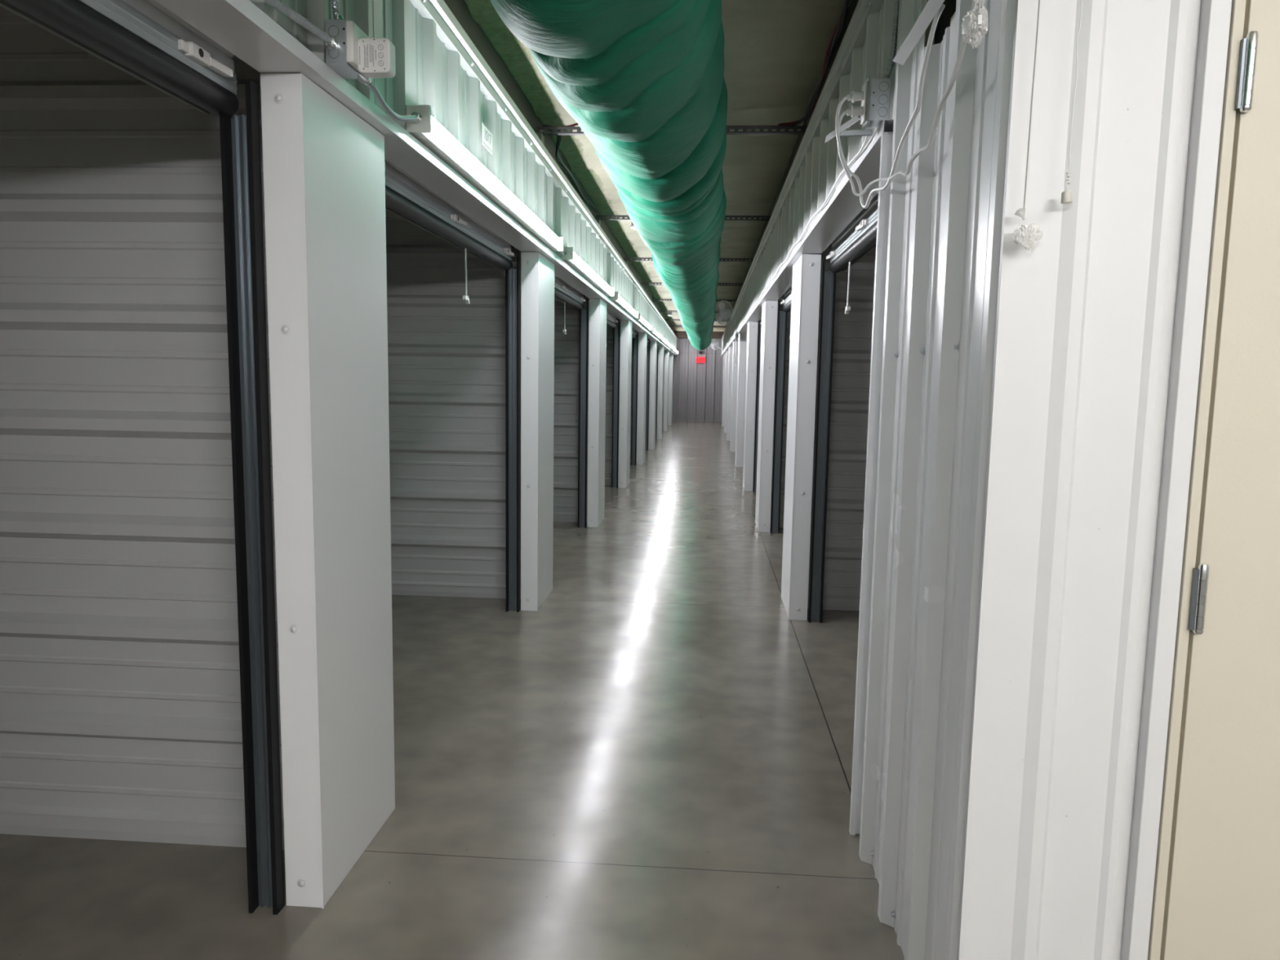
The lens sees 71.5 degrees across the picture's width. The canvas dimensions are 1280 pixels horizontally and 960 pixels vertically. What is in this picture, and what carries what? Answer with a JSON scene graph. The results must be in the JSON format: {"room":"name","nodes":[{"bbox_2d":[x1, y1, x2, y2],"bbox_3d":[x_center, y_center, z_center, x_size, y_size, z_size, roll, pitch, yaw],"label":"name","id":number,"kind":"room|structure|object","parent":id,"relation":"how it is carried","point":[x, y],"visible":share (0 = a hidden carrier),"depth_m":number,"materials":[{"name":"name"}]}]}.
{"room":"storage facility corridor","nodes":[
{"label":"storage facility corridor","id":0,"kind":"room"},
{"bbox_2d":[0,6,284,849],"bbox_3d":[-2.508,-0.283,2.603,3.217,2.720,0.042,1,7,4],"label":"wall partition","id":1,"kind":"structure","parent":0,"point":[121,711],"depth_m":2.56,"materials":[{"name":"grey metal"}]},
{"bbox_2d":[0,421,904,959],"bbox_3d":[0.821,-0.086,13.706,8.300,0.120,31.300,1,7,4],"label":"floor","id":2,"kind":"structure","parent":0,"point":[652,760],"depth_m":3.03,"materials":[{"name":"concrete"}]},
{"bbox_2d":[260,73,395,908],"bbox_3d":[-0.857,0.052,2.520,0.104,2.128,0.562,1,7,4],"label":"pillar","id":3,"kind":"structure","parent":2,"relation":"on","point":[324,173],"depth_m":2.35,"materials":[{"name":"white"}]},
{"bbox_2d":[520,252,554,611],"bbox_3d":[-0.635,-0.294,5.537,0.104,2.128,0.562,1,7,4],"label":"pillar","id":4,"kind":"structure","parent":2,"relation":"on","point":[537,272],"depth_m":5.33,"materials":[{"name":"white metal"}]},
{"bbox_2d":[586,298,606,527],"bbox_3d":[-0.413,-0.641,8.555,0.104,2.128,0.562,1,7,4],"label":"pillar","id":5,"kind":"structure","parent":2,"relation":"on","point":[597,307],"depth_m":8.33,"materials":[{"name":"white metal"}]},
{"bbox_2d":[617,320,631,488],"bbox_3d":[-0.192,-0.987,11.572,0.104,2.128,0.562,1,7,4],"label":"pillar","id":6,"kind":"structure","parent":2,"relation":"on","point":[625,356],"depth_m":11.34,"materials":[{"name":"white metal"}]},
{"bbox_2d":[636,332,647,465],"bbox_3d":[0.030,-1.333,14.589,0.104,2.128,0.562,1,7,4],"label":"pillar","id":7,"kind":"structure","parent":2,"relation":"on","point":[642,336],"depth_m":14.35,"materials":[{"name":"white metal"}]},
{"bbox_2d":[648,340,657,449],"bbox_3d":[0.252,-1.679,17.606,0.104,2.128,0.562,1,7,4],"label":"pillar","id":8,"kind":"structure","parent":2,"relation":"on","point":[653,344],"depth_m":17.36,"materials":[{"name":"white metal"}]},
{"bbox_2d":[656,346,663,439],"bbox_3d":[0.474,-2.026,20.623,0.104,2.128,0.562,1,7,4],"label":"pillar","id":9,"kind":"structure","parent":2,"relation":"on","point":[660,351],"depth_m":20.38,"materials":[{"name":"white metal"}]},
{"bbox_2d":[662,350,669,431],"bbox_3d":[0.696,-2.372,23.640,0.104,2.128,0.562,1,7,4],"label":"pillar","id":10,"kind":"structure","parent":2,"relation":"on","point":[666,352],"depth_m":23.39,"materials":[{"name":"white metal"}]},
{"bbox_2d":[667,353,673,425],"bbox_3d":[0.918,-2.718,26.657,0.104,2.128,0.562,1,7,4],"label":"pillar","id":11,"kind":"structure","parent":2,"relation":"on","point":[671,355],"depth_m":26.41,"materials":[{"name":"white metal"}]},
{"bbox_2d":[721,354,725,426],"bbox_3d":[2.527,-2.679,26.543,0.109,2.128,0.562,1,7,4],"label":"pillar","id":12,"kind":"structure","parent":2,"relation":"on","point":[724,355],"depth_m":26.30,"materials":[{"name":"white metal"}]},
{"bbox_2d":[724,351,728,432],"bbox_3d":[2.306,-2.332,23.526,0.109,2.128,0.562,1,7,4],"label":"pillar","id":13,"kind":"structure","parent":2,"relation":"on","point":[726,352],"depth_m":23.27,"materials":[{"name":"white metal"}]},
{"bbox_2d":[726,346,733,440],"bbox_3d":[2.084,-1.986,20.509,0.109,2.128,0.562,1,7,4],"label":"pillar","id":14,"kind":"structure","parent":2,"relation":"on","point":[731,348],"depth_m":20.26,"materials":[{"name":"white metal"}]},
{"bbox_2d":[729,341,738,451],"bbox_3d":[1.862,-1.640,17.492,0.109,2.128,0.562,1,7,4],"label":"pillar","id":15,"kind":"structure","parent":2,"relation":"on","point":[735,368],"depth_m":17.24,"materials":[{"name":"white metal"}]},
{"bbox_2d":[734,333,746,466],"bbox_3d":[1.640,-1.294,14.475,0.109,2.128,0.562,1,7,4],"label":"pillar","id":16,"kind":"structure","parent":2,"relation":"on","point":[742,337],"depth_m":14.22,"materials":[{"name":"white metal"}]},
{"bbox_2d":[742,321,758,491],"bbox_3d":[1.418,-0.947,11.458,0.109,2.128,0.562,1,7,4],"label":"pillar","id":17,"kind":"structure","parent":2,"relation":"on","point":[752,326],"depth_m":11.21,"materials":[{"name":"white metal"}]},
{"bbox_2d":[755,300,777,532],"bbox_3d":[1.196,-0.601,8.441,0.109,2.128,0.562,1,7,4],"label":"pillar","id":18,"kind":"structure","parent":2,"relation":"on","point":[770,308],"depth_m":8.20,"materials":[{"name":"white metal"}]},
{"bbox_2d":[781,253,821,620],"bbox_3d":[0.975,-0.255,5.424,0.109,2.128,0.562,1,7,4],"label":"pillar","id":19,"kind":"structure","parent":2,"relation":"on","point":[806,281],"depth_m":5.19,"materials":[{"name":"white metal"}]},
{"bbox_2d":[385,209,521,599],"bbox_3d":[-2.286,-0.629,5.620,3.217,2.720,0.042,1,7,4],"label":"wall partition","id":20,"kind":"structure","parent":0,"point":[446,354],"depth_m":5.57,"materials":[{"name":"grey metal"}]},
{"bbox_2d":[248,0,676,349],"bbox_3d":[0.034,-2.578,13.427,0.032,0.532,31.201,1,7,4],"label":"wall","id":21,"kind":"structure","parent":0,"point":[428,73],"depth_m":3.35,"materials":[{"name":"grey metal"}]},
{"bbox_2d":[0,0,284,915],"bbox_3d":[-1.230,-0.014,1.007,0.422,2.596,2.490,1,7,4],"label":"door frame","id":22,"kind":"structure","parent":21,"relation":"in","point":[144,39],"depth_m":2.18,"materials":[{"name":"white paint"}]},
{"bbox_2d":[122,0,234,72],"bbox_3d":[-1.078,-0.975,0.886,0.053,0.302,2.450,1,7,4],"label":"rail","id":23,"kind":"object","parent":22,"relation":"hanging from","point":[150,12],"depth_m":1.87,"materials":[{"name":"grey metal"}]},
{"bbox_2d":[324,19,395,79],"bbox_3d":[-0.688,-1.067,2.219,0.154,0.118,0.130,1,7,4],"label":"junction box","id":24,"kind":"object","parent":21,"relation":"attached to","point":[356,52],"visible":0.97,"depth_m":2.18,"materials":[{"name":"silver metal"}]},
{"bbox_2d":[263,0,338,50],"bbox_3d":[-0.789,-0.995,1.667,0.031,0.055,1.014,1,7,4],"label":"conduit","id":25,"kind":"object","parent":24,"relation":"attached to","point":[331,42],"visible":1,"depth_m":2.02,"materials":[{"name":"silver metal"}]},
{"bbox_2d":[330,0,344,19],"bbox_3d":[-0.756,-1.297,2.194,0.031,0.342,0.051,5,8,34],"label":"conduit","id":26,"kind":"object","parent":24,"relation":"attached to","point":[335,3],"visible":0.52,"depth_m":2.21,"materials":[{"name":"silver metal"}]},
{"bbox_2d":[359,44,383,67],"bbox_3d":[-0.660,-1.042,2.184,0.061,0.055,0.001,1,7,4],"label":"print","id":27,"kind":"object","parent":24,"relation":"attached to","point":[371,55],"depth_m":2.18,"materials":[{"name":"grey paper"}]},
{"bbox_2d":[155,0,676,355],"bbox_3d":[-0.008,-2.295,13.463,0.140,0.037,31.198,1,7,4],"label":"trim","id":28,"kind":"structure","parent":21,"relation":"attached to","point":[240,27],"depth_m":2.41,"materials":[{"name":"white paint"}]},
{"bbox_2d":[384,158,519,612],"bbox_3d":[-1.008,-0.361,4.024,0.422,2.596,2.490,1,7,4],"label":"door","id":29,"kind":"structure","parent":21,"relation":"in","point":[406,197],"depth_m":4.99,"materials":[{"name":"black metal"}]},
{"bbox_2d":[384,158,511,251],"bbox_3d":[-0.856,-1.322,3.903,0.053,0.302,2.450,1,7,4],"label":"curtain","id":30,"kind":"object","parent":29,"relation":"hanging from","point":[393,172],"depth_m":3.72,"materials":[{"name":"white paint"}]},
{"bbox_2d":[406,105,563,251],"bbox_3d":[-0.601,-1.287,4.105,0.077,0.083,2.648,1,7,4],"label":"strip light","id":31,"kind":"object","parent":21,"relation":"attached to","point":[429,132],"visible":0.84,"depth_m":3.41,"materials":[{"name":"white plastic"}]},
{"bbox_2d":[356,71,422,123],"bbox_3d":[-0.699,-1.075,2.514,0.033,0.089,0.566,1,7,0],"label":"conduit","id":32,"kind":"object","parent":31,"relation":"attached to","point":[416,117],"visible":0.98,"depth_m":2.44,"materials":[{"name":"silver metal"}]},
{"bbox_2d":[426,115,517,208],"bbox_3d":[-0.626,-1.211,3.451,0.026,0.062,1.301,1,7,4],"label":"diffuser","id":33,"kind":"object","parent":31,"relation":"attached to","point":[437,136],"depth_m":3.29,"materials":[{"name":"white plastic"}]},
{"bbox_2d":[511,197,562,248],"bbox_3d":[-0.531,-1.360,4.751,0.026,0.062,1.311,1,7,4],"label":"diffuser","id":34,"kind":"object","parent":31,"relation":"attached to","point":[519,210],"depth_m":4.63,"materials":[{"name":"white"}]},
{"bbox_2d":[481,122,492,154],"bbox_3d":[-0.655,-1.466,3.816,0.004,0.088,0.170,1,7,4],"label":"number plate","id":35,"kind":"object","parent":21,"relation":"attached to","point":[486,135],"visible":1,"depth_m":3.80,"materials":[{"name":"white plastic"}]},
{"bbox_2d":[535,132,544,145],"bbox_3d":[-0.634,-1.935,5.607,0.040,0.470,0.100,1,7,4],"label":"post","id":36,"kind":"object","parent":21,"relation":"attached to","point":[540,135],"visible":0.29,"depth_m":5.54,"materials":[{"name":"grey metal"}]},
{"bbox_2d":[409,0,677,340],"bbox_3d":[0.022,-2.822,13.400,0.100,0.110,31.200,1,7,4],"label":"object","id":37,"kind":"structure","parent":21,"relation":"attached to","point":[448,28],"depth_m":4.12,"materials":[{"name":"grey"}]},
{"bbox_2d":[443,0,672,330],"bbox_3d":[-0.115,-3.096,13.328,0.060,0.255,31.100,1,7,4],"label":"trim","id":38,"kind":"structure","parent":21,"relation":"attached to","point":[459,8],"depth_m":4.98,"materials":[{"name":"white metal"}]},
{"bbox_2d":[554,274,588,528],"bbox_3d":[-0.786,-0.707,7.041,0.422,2.596,2.490,1,7,4],"label":"door","id":39,"kind":"structure","parent":21,"relation":"in","point":[565,293],"depth_m":8.24,"materials":[{"name":"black metal"}]},
{"bbox_2d":[554,274,582,297],"bbox_3d":[-0.634,-1.668,6.920,0.053,0.302,2.450,1,7,4],"label":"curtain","id":40,"kind":"object","parent":39,"relation":"hanging from","point":[558,282],"depth_m":7.15,"materials":[{"name":"white paint"}]},
{"bbox_2d":[561,246,613,296],"bbox_3d":[-0.379,-1.633,7.122,0.077,0.083,2.648,1,7,4],"label":"strip light","id":41,"kind":"object","parent":21,"relation":"attached to","point":[571,258],"visible":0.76,"depth_m":6.58,"materials":[{"name":"white plastic"}]},
{"bbox_2d":[570,252,596,279],"bbox_3d":[-0.404,-1.557,6.468,0.026,0.062,1.301,1,7,4],"label":"diffuser","id":42,"kind":"object","parent":41,"relation":"attached to","point":[576,262],"depth_m":6.38,"materials":[{"name":"white plastic"}]},
{"bbox_2d":[594,273,613,295],"bbox_3d":[-0.309,-1.706,7.768,0.026,0.062,1.311,1,7,4],"label":"diffuser","id":43,"kind":"object","parent":41,"relation":"attached to","point":[608,291],"depth_m":7.72,"materials":[{"name":"white plastic"}]},
{"bbox_2d":[606,310,620,488],"bbox_3d":[-0.565,-1.053,10.059,0.422,2.596,2.490,1,7,4],"label":"door","id":44,"kind":"structure","parent":21,"relation":"in","point":[611,321],"depth_m":11.28,"materials":[{"name":"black metal"}]},
{"bbox_2d":[610,291,638,318],"bbox_3d":[-0.158,-1.980,10.139,0.077,0.083,2.648,1,7,4],"label":"strip light","id":45,"kind":"object","parent":21,"relation":"attached to","point":[617,300],"visible":0.78,"depth_m":9.69,"materials":[{"name":"white plastic"}]},
{"bbox_2d":[617,295,629,309],"bbox_3d":[-0.183,-1.904,9.485,0.026,0.062,1.301,1,7,4],"label":"diffuser","id":46,"kind":"object","parent":45,"relation":"attached to","point":[621,303],"depth_m":9.49,"materials":[{"name":"white plastic"}]},
{"bbox_2d":[627,306,637,316],"bbox_3d":[-0.087,-2.053,10.785,0.026,0.062,1.311,1,7,4],"label":"diffuser","id":47,"kind":"object","parent":45,"relation":"attached to","point":[631,311],"depth_m":10.77,"materials":[{"name":"white"}]},
{"bbox_2d":[631,328,638,465],"bbox_3d":[-0.343,-1.399,13.076,0.422,2.596,2.490,1,7,4],"label":"door","id":48,"kind":"structure","parent":21,"relation":"in","point":[635,341],"depth_m":14.30,"materials":[{"name":"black metal"}]},
{"bbox_2d":[635,313,652,330],"bbox_3d":[0.064,-2.326,13.156,0.077,0.083,2.648,1,7,4],"label":"strip light","id":49,"kind":"object","parent":21,"relation":"attached to","point":[640,320],"visible":0.8,"depth_m":12.85,"materials":[{"name":"white plastic"}]},
{"bbox_2d":[640,316,646,324],"bbox_3d":[0.039,-2.250,12.502,0.026,0.062,1.301,1,7,4],"label":"diffuser","id":50,"kind":"object","parent":49,"relation":"attached to","point":[642,322],"depth_m":12.54,"materials":[{"name":"white"}]},
{"bbox_2d":[644,322,652,329],"bbox_3d":[0.135,-2.399,13.802,0.026,0.062,1.311,1,7,4],"label":"diffuser","id":51,"kind":"object","parent":49,"relation":"attached to","point":[647,326],"depth_m":13.91,"materials":[{"name":"white plastic"}]},
{"bbox_2d":[644,340,649,449],"bbox_3d":[-0.121,-1.746,16.093,0.422,2.596,2.490,1,7,4],"label":"door","id":52,"kind":"structure","parent":21,"relation":"in","point":[648,346],"depth_m":17.33,"materials":[{"name":"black metal"}]},
{"bbox_2d":[648,326,661,338],"bbox_3d":[0.286,-2.672,16.173,0.077,0.083,2.648,1,7,4],"label":"strip light","id":53,"kind":"object","parent":21,"relation":"attached to","point":[653,331],"visible":0.84,"depth_m":15.85,"materials":[{"name":"white plastic"}]},
{"bbox_2d":[655,350,657,439],"bbox_3d":[0.101,-2.092,19.110,0.422,2.596,2.490,1,7,4],"label":"door","id":54,"kind":"structure","parent":21,"relation":"in","point":[657,350],"depth_m":20.34,"materials":[{"name":"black metal"}]},
{"bbox_2d":[658,335,667,344],"bbox_3d":[0.508,-3.018,19.191,0.077,0.083,2.648,1,7,4],"label":"strip light","id":55,"kind":"object","parent":21,"relation":"attached to","point":[662,340],"visible":0.77,"depth_m":18.97,"materials":[{"name":"white plastic"}]},
{"bbox_2d":[553,293,589,522],"bbox_3d":[-2.064,-0.976,8.637,3.217,2.720,0.042,1,7,4],"label":"wall partition","id":56,"kind":"structure","parent":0,"point":[566,347],"depth_m":8.58,"materials":[{"name":"grey metal"}]},
{"bbox_2d":[604,317,620,484],"bbox_3d":[-1.843,-1.322,11.655,3.217,2.720,0.042,1,7,4],"label":"wall partition","id":57,"kind":"structure","parent":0,"point":[609,366],"depth_m":11.59,"materials":[{"name":"grey metal"}]},
{"bbox_2d":[630,329,638,462],"bbox_3d":[-1.621,-1.668,14.672,3.217,2.720,0.042,1,7,4],"label":"wall partition","id":58,"kind":"structure","parent":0,"point":[636,331],"depth_m":14.59,"materials":[{"name":"grey metal"}]},
{"bbox_2d":[671,338,723,422],"bbox_3d":[1.906,-3.245,28.947,1.760,2.681,0.044,1,7,4],"label":"wall","id":59,"kind":"structure","parent":0,"point":[697,387],"depth_m":28.97,"materials":[{"name":"grey metal"}]},
{"bbox_2d":[673,331,724,338],"bbox_3d":[1.926,-4.685,28.730,1.760,0.210,0.080,1,7,4],"label":"trim","id":60,"kind":"structure","parent":59,"relation":"attached to","point":[678,334],"depth_m":28.71,"materials":[{"name":"brown"}]},
{"bbox_2d":[696,356,705,363],"bbox_3d":[1.967,-3.893,28.810,0.290,0.190,0.073,1,7,4],"label":"exit sign","id":61,"kind":"object","parent":59,"relation":"attached to","point":[699,359],"visible":1,"depth_m":28.78,"materials":[{"name":"red plastic"}]},
{"bbox_2d":[672,325,725,353],"bbox_3d":[1.984,-3.461,28.992,8.300,3.100,0.070,1,7,4],"label":"wall","id":62,"kind":"structure","parent":0,"point":[714,326],"depth_m":28.86,"materials":[{"name":"grey metal"}]},
{"bbox_2d":[464,0,934,325],"bbox_3d":[0.872,-3.180,13.347,8.300,0.112,31.300,1,7,4],"label":"ceiling","id":63,"kind":"structure","parent":0,"point":[775,51],"depth_m":5.40,"materials":[{"name":"metal"}]},
{"bbox_2d":[672,325,724,331],"bbox_3d":[1.878,-4.841,28.423,1.680,0.170,0.170,1,7,4],"label":"roll","id":64,"kind":"object","parent":63,"relation":"attached to","point":[677,329],"visible":0.33,"depth_m":28.34,"materials":[{"name":"beige"}]},
{"bbox_2d":[1022,0,1039,218],"bbox_3d":[0.652,-1.114,1.399,0.010,1.368,0.002,1,7,4],"label":"string","id":65,"kind":"object","parent":63,"relation":"hanging from","point":[1038,0],"visible":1,"depth_m":1.46,"materials":[{"name":"grey fabric"}]},
{"bbox_2d":[1060,0,1082,204],"bbox_3d":[0.714,-1.123,1.386,0.018,1.344,0.018,1,7,4],"label":"string","id":66,"kind":"object","parent":63,"relation":"hanging from","point":[1066,196],"visible":1,"depth_m":1.45,"materials":[{"name":"white fabric"}]},
{"bbox_2d":[752,318,761,488],"bbox_3d":[3.154,-1.198,11.302,3.362,2.720,0.042,1,7,4],"label":"wall partition","id":67,"kind":"structure","parent":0,"point":[760,320],"depth_m":11.39,"materials":[{"name":"grey metal"}]},
{"bbox_2d":[770,293,791,528],"bbox_3d":[2.932,-0.852,8.284,3.362,2.720,0.042,1,7,4],"label":"wall partition","id":68,"kind":"structure","parent":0,"point":[788,313],"depth_m":8.43,"materials":[{"name":"grey metal"}]},
{"bbox_2d":[807,243,875,610],"bbox_3d":[2.710,-0.506,5.267,3.362,2.720,0.042,1,7,4],"label":"wall partition","id":69,"kind":"structure","parent":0,"point":[852,337],"depth_m":5.40,"materials":[{"name":"grey metal"}]},
{"bbox_2d":[721,0,1015,959],"bbox_3d":[1.641,-1.853,15.209,0.046,3.070,27.600,1,7,4],"label":"wall","id":70,"kind":"structure","parent":0,"point":[944,246],"depth_m":2.03,"materials":[{"name":"white metal"}]},
{"bbox_2d":[536,125,807,135],"bbox_3d":[0.195,-2.174,5.530,1.693,0.041,0.041,1,7,4],"label":"strut","id":71,"kind":"object","parent":70,"relation":"attached to","point":[744,128],"visible":0.4,"depth_m":5.48,"materials":[{"name":"grey metal"}]},
{"bbox_2d":[542,124,599,212],"bbox_3d":[-0.481,-2.361,7.059,0.116,0.126,2.947,1,7,3],"label":"cable bundle","id":72,"kind":"object","parent":71,"relation":"on","point":[558,137],"visible":0.9,"depth_m":6.56,"materials":[{"name":"black plastic"}]},
{"bbox_2d":[490,0,727,350],"bbox_3d":[0.744,-2.568,12.467,0.702,0.667,28.602,1,7,4],"label":"ventilation duct","id":73,"kind":"object","parent":71,"relation":"hanging from","point":[643,81],"visible":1,"depth_m":2.90,"materials":[{"name":"green fabric"}]},
{"bbox_2d":[777,0,850,126],"bbox_3d":[0.906,-2.070,4.217,0.171,0.101,2.558,1,7,1],"label":"cable bundle","id":74,"kind":"object","parent":71,"relation":"on","point":[835,35],"visible":1,"depth_m":4.45,"materials":[{"name":"black plastic"}]},
{"bbox_2d":[595,214,771,221],"bbox_3d":[0.417,-2.520,8.547,1.693,0.041,0.041,1,7,4],"label":"strut","id":75,"kind":"object","parent":70,"relation":"attached to","point":[602,216],"visible":0.52,"depth_m":8.49,"materials":[{"name":"grey metal"}]},
{"bbox_2d":[624,257,754,262],"bbox_3d":[0.639,-2.867,11.564,1.693,0.041,0.041,1,7,4],"label":"strut","id":76,"kind":"object","parent":70,"relation":"attached to","point":[625,258],"visible":0.44,"depth_m":11.51,"materials":[{"name":"grey metal"}]},
{"bbox_2d":[640,282,743,285],"bbox_3d":[0.861,-3.213,14.581,1.693,0.041,0.041,1,7,4],"label":"strut","id":77,"kind":"object","parent":70,"relation":"attached to","point":[641,282],"visible":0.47,"depth_m":14.53,"materials":[{"name":"grey metal"}]},
{"bbox_2d":[652,298,737,302],"bbox_3d":[1.083,-3.559,17.598,1.693,0.041,0.041,1,7,4],"label":"strut","id":78,"kind":"object","parent":70,"relation":"attached to","point":[652,299],"visible":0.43,"depth_m":17.61,"materials":[{"name":"grey metal"}]},
{"bbox_2d":[659,310,732,312],"bbox_3d":[1.304,-3.906,20.615,1.693,0.041,0.041,1,7,4],"label":"strut","id":79,"kind":"object","parent":70,"relation":"attached to","point":[660,310],"visible":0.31,"depth_m":20.64,"materials":[{"name":"grey metal"}]},
{"bbox_2d":[665,319,728,321],"bbox_3d":[1.526,-4.252,23.632,1.693,0.041,0.041,1,7,4],"label":"strut","id":80,"kind":"object","parent":70,"relation":"attached to","point":[665,319],"visible":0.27,"depth_m":23.65,"materials":[{"name":"grey metal"}]},
{"bbox_2d":[710,338,723,351],"bbox_3d":[2.327,-4.088,26.920,0.392,0.374,0.260,1,7,4],"label":"wall fan","id":81,"kind":"object","parent":70,"relation":"attached to","point":[716,343],"visible":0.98,"depth_m":26.90,"materials":[{"name":"white plastic"}]},
{"bbox_2d":[715,300,736,324],"bbox_3d":[1.494,-2.956,15.714,0.401,0.427,0.268,3,7,18],"label":"wall fan","id":82,"kind":"object","parent":70,"relation":"attached to","point":[726,312],"visible":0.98,"depth_m":15.68,"materials":[{"name":"white plastic"}]},
{"bbox_2d":[753,321,761,491],"bbox_3d":[1.580,-1.000,9.907,0.422,2.596,2.490,1,7,4],"label":"door","id":83,"kind":"structure","parent":70,"relation":"in","point":[759,331],"depth_m":11.16,"materials":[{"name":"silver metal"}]},
{"bbox_2d":[770,285,791,533],"bbox_3d":[1.359,-0.654,6.890,0.422,2.596,2.490,1,7,4],"label":"door","id":84,"kind":"structure","parent":70,"relation":"in","point":[782,316],"depth_m":8.14,"materials":[{"name":"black metal"}]},
{"bbox_2d":[783,285,791,299],"bbox_3d":[1.238,-1.622,6.788,0.053,0.302,2.450,1,7,4],"label":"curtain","id":85,"kind":"object","parent":84,"relation":"hanging from","point":[788,295],"depth_m":7.56,"materials":[{"name":"white paint"}]},
{"bbox_2d":[724,0,858,328],"bbox_3d":[1.641,-3.053,13.204,0.060,0.255,31.100,1,7,4],"label":"trim","id":86,"kind":"structure","parent":70,"relation":"attached to","point":[851,7],"depth_m":6.04,"materials":[{"name":"white metal"}]},
{"bbox_2d":[728,128,870,342],"bbox_3d":[1.289,-1.980,10.780,0.021,0.028,16.400,1,7,4],"label":"power cord","id":87,"kind":"object","parent":70,"relation":"attached to","point":[867,136],"visible":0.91,"depth_m":3.83,"materials":[{"name":"white plastic"}]},
{"bbox_2d":[721,0,884,339],"bbox_3d":[1.687,-2.995,15.125,0.100,0.110,27.500,1,7,4],"label":"trim","id":88,"kind":"structure","parent":70,"relation":"attached to","point":[855,36],"depth_m":3.99,"materials":[{"name":"grey metal"}]},
{"bbox_2d":[720,119,893,355],"bbox_3d":[1.738,-2.524,15.680,0.145,0.037,26.498,1,7,4],"label":"trim","id":89,"kind":"structure","parent":70,"relation":"attached to","point":[842,206],"depth_m":3.90,"materials":[{"name":"white paint"}]},
{"bbox_2d":[808,193,878,622],"bbox_3d":[1.137,-0.308,3.873,0.422,2.596,2.490,1,7,4],"label":"door","id":90,"kind":"structure","parent":70,"relation":"in","point":[858,238],"depth_m":5.08,"materials":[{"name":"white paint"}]},
{"bbox_2d":[831,193,878,251],"bbox_3d":[1.016,-1.275,3.771,0.053,0.302,2.450,1,7,4],"label":"door track","id":91,"kind":"object","parent":90,"relation":"hanging from","point":[868,214],"depth_m":4.21,"materials":[{"name":"silver metal"}]},
{"bbox_2d":[848,132,893,835],"bbox_3d":[0.753,0.060,2.678,0.148,2.128,0.022,1,7,4],"label":"trim","id":92,"kind":"structure","parent":70,"relation":"attached to","point":[886,154],"depth_m":2.67,"materials":[{"name":"white paint"}]},
{"bbox_2d":[860,75,891,130],"bbox_3d":[0.688,-1.102,2.598,0.072,0.132,0.084,1,7,4],"label":"outlet box","id":93,"kind":"object","parent":70,"relation":"attached to","point":[875,104],"visible":1,"depth_m":2.56,"materials":[{"name":"silver metal"}]},
{"bbox_2d":[824,115,860,142],"bbox_3d":[0.605,-1.049,2.654,0.101,0.080,0.014,1,7,4],"label":"steel angle","id":94,"kind":"object","parent":93,"relation":"attached to","point":[855,119],"visible":0.93,"depth_m":2.66,"materials":[{"name":"white metal"}]},
{"bbox_2d":[839,128,873,137],"bbox_3d":[0.642,-1.036,2.652,0.105,0.023,0.016,1,7,4],"label":"steel angle","id":95,"kind":"object","parent":93,"relation":"attached to","point":[869,131],"visible":0.93,"depth_m":2.66,"materials":[{"name":"grey metal"}]},
{"bbox_2d":[860,80,867,124],"bbox_3d":[0.656,-1.103,2.601,0.007,0.110,0.056,1,7,4],"label":"receptacle","id":96,"kind":"object","parent":93,"relation":"attached to","point":[864,121],"depth_m":2.58,"materials":[{"name":"white plastic"}]},
{"bbox_2d":[835,4,945,208],"bbox_3d":[0.628,-0.925,2.286,0.081,0.349,0.703,1,7,-3],"label":"power cord","id":97,"kind":"object","parent":93,"relation":"attached to","point":[854,96],"visible":1,"depth_m":2.24,"materials":[{"name":"white plastic"}]},
{"bbox_2d":[883,0,899,78],"bbox_3d":[0.724,-1.311,2.534,0.023,0.318,0.062,-1,7,-14],"label":"conduit","id":98,"kind":"object","parent":93,"relation":"attached to","point":[894,45],"visible":0.93,"depth_m":2.53,"materials":[{"name":"silver metal"}]},
{"bbox_2d":[836,29,969,196],"bbox_3d":[0.620,-0.885,2.124,0.087,0.307,1.034,1,7,0],"label":"power cord","id":99,"kind":"object","parent":70,"relation":"attached to","point":[854,111],"visible":1,"depth_m":1.96,"materials":[{"name":"white plastic"}]},
{"bbox_2d":[893,0,944,65],"bbox_3d":[0.611,-1.002,1.664,0.032,0.041,1.215,1,7,4],"label":"steel angle","id":100,"kind":"object","parent":70,"relation":"attached to","point":[932,6],"visible":1,"depth_m":2.04,"materials":[{"name":"white metal"}]},
{"bbox_2d":[977,14,982,25],"bbox_3d":[0.582,-0.782,1.534,0.044,0.065,0.102,1,7,4],"label":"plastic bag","id":101,"kind":"object","parent":70,"relation":"attached to","point":[980,16],"visible":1,"depth_m":1.49,"materials":[{"name":"white"}]},
{"bbox_2d":[934,0,956,44],"bbox_3d":[0.816,-1.443,1.964,0.040,0.900,1.020,1,7,4],"label":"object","id":102,"kind":"structure","parent":0,"point":[944,22],"depth_m":2.40,"materials":[{"name":"black"}]},
{"bbox_2d":[956,0,1201,959],"bbox_3d":[0.775,-0.281,1.538,0.315,3.070,0.065,1,7,4],"label":"wall","id":103,"kind":"structure","parent":0,"point":[1087,286],"depth_m":1.54,"materials":[{"name":"white metal"}]},
{"bbox_3d":[3.013,-0.229,1.407,2.200,3.070,0.100,1,7,4],"label":"wall","id":104,"kind":"structure","parent":0,"visible":0},
{"bbox_2d":[1120,0,1279,959],"bbox_3d":[1.424,0.173,1.535,1.028,2.190,0.090,1,7,4],"label":"door","id":105,"kind":"structure","parent":104,"relation":"in","point":[1203,882],"depth_m":1.54,"materials":[{"name":"beige paint"}]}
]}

